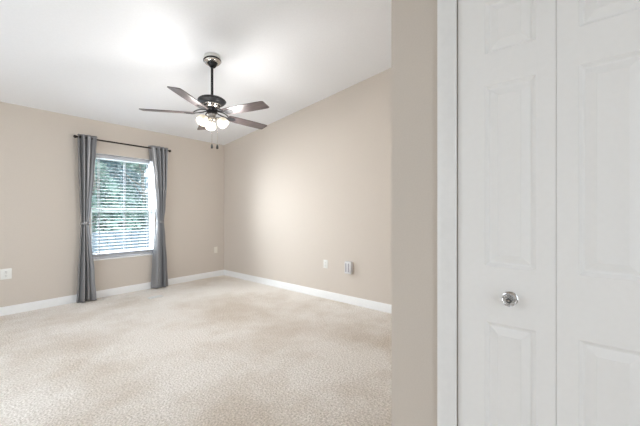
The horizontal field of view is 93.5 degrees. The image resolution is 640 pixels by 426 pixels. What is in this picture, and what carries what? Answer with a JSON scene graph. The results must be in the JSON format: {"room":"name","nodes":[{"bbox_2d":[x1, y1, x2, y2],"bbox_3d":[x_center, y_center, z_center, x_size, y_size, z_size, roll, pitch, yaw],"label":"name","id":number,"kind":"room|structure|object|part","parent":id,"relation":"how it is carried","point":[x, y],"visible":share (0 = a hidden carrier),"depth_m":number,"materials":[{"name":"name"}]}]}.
{"room":"empty bedroom","nodes":[
{"label":"empty bedroom","id":0,"kind":"room"},
{"bbox_2d":[0,102,223,306],"bbox_3d":[-3.267,-0.037,4.110,0.150,2.474,4.354,0,0,39],"label":"wall","id":1,"kind":"structure","parent":0,"point":[40,217],"depth_m":3.96,"materials":[{"name":"beige paint"}]},
{"bbox_2d":[0,268,11,279],"bbox_3d":[-3.656,0.722,3.505,0.010,0.122,0.094,0,0,39],"label":"wall outlet","id":2,"kind":"object","parent":1,"relation":"attached to","point":[4,273],"visible":1,"depth_m":3.50,"materials":[{"name":"white plastic"}]},
{"bbox_2d":[0,270,223,315],"bbox_3d":[-3.156,1.150,4.117,0.014,0.100,4.204,0,0,39],"label":"baseboard","id":3,"kind":"structure","parent":1,"relation":"attached to","point":[7,310],"depth_m":4.21,"materials":[{"name":"white paint"}]},
{"bbox_2d":[73,135,170,151],"bbox_3d":[-2.840,-0.984,4.421,0.118,0.065,1.255,0,0,39],"label":"curtain rod","id":4,"kind":"object","parent":1,"relation":"attached to","point":[74,136],"visible":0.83,"depth_m":4.31,"materials":[{"name":"brown metal"}]},
{"bbox_2d":[76,133,96,302],"bbox_3d":[-3.107,0.081,4.021,0.130,2.211,0.227,0,0,39],"label":"curtain","id":5,"kind":"object","parent":4,"relation":"hanging from","point":[86,288],"visible":1,"depth_m":4.00,"materials":[{"name":"grey fabric"}]},
{"bbox_2d":[148,145,167,288],"bbox_3d":[-2.537,0.081,4.727,0.130,2.211,0.268,0,0,39],"label":"curtain","id":6,"kind":"object","parent":4,"relation":"hanging from","point":[158,158],"visible":1,"depth_m":4.71,"materials":[{"name":"grey fabric"}]},
{"bbox_2d":[90,153,154,260],"bbox_3d":[-2.939,-0.073,4.502,0.164,1.499,0.840,0,0,39],"label":"window","id":7,"kind":"structure","parent":1,"relation":"in","point":[152,221],"depth_m":4.65,"materials":[{"name":"white paint"}]},
{"bbox_3d":[-2.966,0.277,4.523,0.026,0.666,0.798,0,0,39],"label":"sash","id":8,"kind":"part","parent":7,"relation":"part of","materials":[{"name":"white plastic"}]},
{"bbox_3d":[-2.987,-0.393,4.540,0.024,0.777,0.798,0,0,39],"label":"sash","id":9,"kind":"part","parent":7,"relation":"part of","materials":[{"name":"white plastic"}]},
{"bbox_2d":[91,154,153,258],"bbox_3d":[-2.914,-0.081,4.491,0.068,1.458,0.802,0,0,39],"label":"window blind","id":10,"kind":"object","parent":7,"relation":"attached to","point":[103,255],"visible":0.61,"depth_m":4.46,"materials":[{"name":"white plastic"}]},
{"bbox_3d":[-3.121,-0.068,4.246,0.056,1.392,0.006,0,0,39],"label":"ladder cord","id":11,"kind":"part","parent":10,"relation":"part of","materials":[{"name":"white fabric"}]},
{"bbox_3d":[-2.919,-0.787,4.495,0.056,0.045,0.802,0,0,39],"label":"head rail","id":12,"kind":"part","parent":10,"relation":"part of","materials":[{"name":"white plastic"}]},
{"bbox_3d":[-2.919,0.620,4.495,0.050,0.056,0.802,0,0,39],"label":"rail","id":13,"kind":"part","parent":10,"relation":"part of","materials":[{"name":"white plastic"}]},
{"bbox_3d":[-2.716,-0.068,4.744,0.056,1.392,0.006,0,0,39],"label":"ladder cord","id":14,"kind":"part","parent":10,"relation":"part of","materials":[{"name":"white fabric"}]},
{"bbox_3d":[-2.939,0.665,4.502,0.164,0.021,0.838,0,0,39],"label":"sill","id":15,"kind":"part","parent":7,"relation":"part of","materials":[{"name":"white paint"}]},
{"bbox_3d":[-2.976,-0.081,4.531,0.060,1.471,0.826,0,0,39],"label":"frame","id":16,"kind":"part","parent":7,"relation":"part of","materials":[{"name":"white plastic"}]},
{"bbox_2d":[0,275,391,425],"bbox_3d":[-0.697,1.260,2.117,6.653,0.120,4.504,0,0,39],"label":"floor","id":17,"kind":"structure","parent":0,"point":[223,350],"depth_m":2.45,"materials":[{"name":"beige carpet"}]},
{"bbox_2d":[147,295,162,298],"bbox_3d":[-2.316,1.195,4.237,0.086,0.010,0.180,0,0,41],"label":"floor vent","id":18,"kind":"object","parent":17,"relation":"in","point":[157,296],"visible":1,"depth_m":4.24,"materials":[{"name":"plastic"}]},
{"bbox_2d":[0,0,391,144],"bbox_3d":[-0.697,-1.752,2.117,6.653,0.995,4.504,0,0,39],"label":"ceiling","id":19,"kind":"structure","parent":0,"point":[99,60],"depth_m":2.98,"materials":[{"name":"white paint"}]},
{"bbox_2d":[139,52,268,148],"bbox_3d":[-1.058,-1.102,3.064,1.274,0.944,1.236,0,0,39],"label":"ceiling fan","id":20,"kind":"object","parent":19,"relation":"hanging from","point":[211,103],"visible":1,"depth_m":2.97,"materials":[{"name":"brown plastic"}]},
{"bbox_3d":[-1.494,-0.989,2.958,0.485,0.007,0.126,0,10,-11],"label":"blade","id":21,"kind":"part","parent":20,"relation":"part of","materials":[{"name":"brown wood"}]},
{"bbox_3d":[-1.137,-0.989,2.630,0.126,0.007,0.485,11,1,6],"label":"blade","id":22,"kind":"part","parent":20,"relation":"part of","materials":[{"name":"brown wood"}]},
{"bbox_3d":[-1.151,-0.899,2.946,0.109,0.109,0.111,0,0,39],"label":"lamp shade","id":23,"kind":"part","parent":20,"relation":"part of","materials":[{"name":"beige glass"}]},
{"bbox_3d":[-1.293,-0.989,3.399,0.126,0.007,0.485,-12,6,-29],"label":"blade","id":24,"kind":"part","parent":20,"relation":"part of","materials":[{"name":"brown wood"}]},
{"bbox_3d":[-1.141,-0.899,3.139,0.112,0.109,0.110,0,0,39],"label":"lamp shade","id":25,"kind":"part","parent":20,"relation":"part of","materials":[{"name":"beige glass"}]},
{"bbox_3d":[-1.089,-1.548,3.039,0.158,0.053,0.156,0,0,39],"label":"mounting plate","id":26,"kind":"part","parent":20,"relation":"part of","materials":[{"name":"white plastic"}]},
{"bbox_3d":[-0.978,-0.899,3.034,0.111,0.109,0.111,0,0,39],"label":"lamp shade","id":27,"kind":"part","parent":20,"relation":"part of","materials":[{"name":"beige glass"}]},
{"bbox_3d":[-0.715,-0.989,2.868,0.485,0.007,0.126,0,-11,25],"label":"blade","id":28,"kind":"part","parent":20,"relation":"part of","materials":[{"name":"brown wood"}]},
{"bbox_3d":[-0.811,-0.989,3.343,0.126,0.007,0.485,-14,-10,42],"label":"blade","id":29,"kind":"part","parent":20,"relation":"part of","materials":[{"name":"brown wood"}]},
{"bbox_2d":[224,68,391,304],"bbox_3d":[0.677,-0.450,3.805,6.653,3.300,0.150,0,0,39],"label":"wall","id":30,"kind":"structure","parent":0,"point":[305,189],"depth_m":4.25,"materials":[{"name":"beige paint"}]},
{"bbox_2d":[224,270,391,313],"bbox_3d":[-0.089,1.150,4.323,4.484,0.100,0.014,0,0,39],"label":"baseboard","id":31,"kind":"structure","parent":30,"relation":"attached to","point":[379,306],"depth_m":4.27,"materials":[{"name":"white paint"}]},
{"bbox_2d":[324,260,327,267],"bbox_3d":[0.077,0.724,4.191,0.072,0.116,0.010,0,0,39],"label":"wall outlet","id":32,"kind":"object","parent":30,"relation":"attached to","point":[325,261],"visible":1,"depth_m":4.18,"materials":[{"name":"white plastic"}]},
{"bbox_2d":[345,261,352,273],"bbox_3d":[0.375,0.722,3.915,0.100,0.156,0.062,0,0,39],"label":"plug","id":33,"kind":"object","parent":30,"relation":"attached to","point":[348,264],"visible":1,"depth_m":3.89,"materials":[{"name":"white plastic"}]},
{"bbox_2d":[392,0,457,425],"bbox_3d":[1.694,-0.440,1.492,1.855,3.281,2.154,0,0,39],"label":"wall","id":34,"kind":"structure","parent":0,"point":[414,22],"depth_m":1.18,"materials":[{"name":"beige paint"}]},
{"bbox_2d":[437,0,456,425],"bbox_3d":[0.704,0.150,0.899,0.688,2.099,0.017,0,0,39],"label":"trim","id":35,"kind":"structure","parent":34,"relation":"attached to","point":[446,9],"depth_m":1.09,"materials":[{"name":"white paint"}]},
{"bbox_2d":[458,0,639,425],"bbox_3d":[0.711,0.184,0.908,0.553,2.008,0.072,0,0,39],"label":"door","id":36,"kind":"structure","parent":34,"relation":"in","point":[549,90],"depth_m":0.92,"materials":[{"name":"white paint"}]},
{"bbox_3d":[0.617,0.282,0.978,0.045,0.045,0.014,0,0,39],"label":"knob","id":37,"kind":"part","parent":36,"relation":"part of","materials":[{"name":"silver metal"}]},
{"label":"outside","id":38,"kind":"structure","parent":0,"visible":0},
{"bbox_3d":[-2.662,1.475,8.612,75.000,0.250,70.000,0,0,39],"label":"ground","id":39,"kind":"structure","parent":38,"visible":0},
{"bbox_2d":[91,161,143,243],"bbox_3d":[-6.693,-1.106,8.988,2.213,4.916,2.352,0,0,39],"label":"tree","id":40,"kind":"object","parent":39,"relation":"on","point":[118,203],"visible":0.21,"depth_m":9.18,"materials":[{"name":"green plant"}]},
{"bbox_2d":[92,227,147,253],"bbox_3d":[-4.883,0.890,8.368,0.162,0.920,5.380,0,0,39],"label":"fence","id":41,"kind":"object","parent":39,"relation":"on","point":[127,232],"visible":0.06,"depth_m":7.85,"materials":[{"name":"white plastic"}]},
{"bbox_2d":[95,159,147,232],"bbox_3d":[-10.254,-1.909,14.484,4.996,6.521,4.073,0,0,32],"label":"tree","id":42,"kind":"object","parent":39,"relation":"on","point":[122,179],"visible":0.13,"depth_m":13.60,"materials":[{"name":"green plant"}]},
{"bbox_2d":[102,176,147,201],"bbox_3d":[-15.468,-0.669,19.026,2.201,4.236,24.400,0,0,39],"label":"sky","id":43,"kind":"structure","parent":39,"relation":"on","point":[146,178],"depth_m":21.73,"materials":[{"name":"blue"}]},
{"bbox_2d":[108,162,147,229],"bbox_3d":[-7.073,-0.983,12.127,2.299,4.671,2.519,0,0,39],"label":"tree","id":44,"kind":"object","parent":39,"relation":"on","point":[137,168],"visible":0.18,"depth_m":11.87,"materials":[{"name":"green plant"}]}
]}

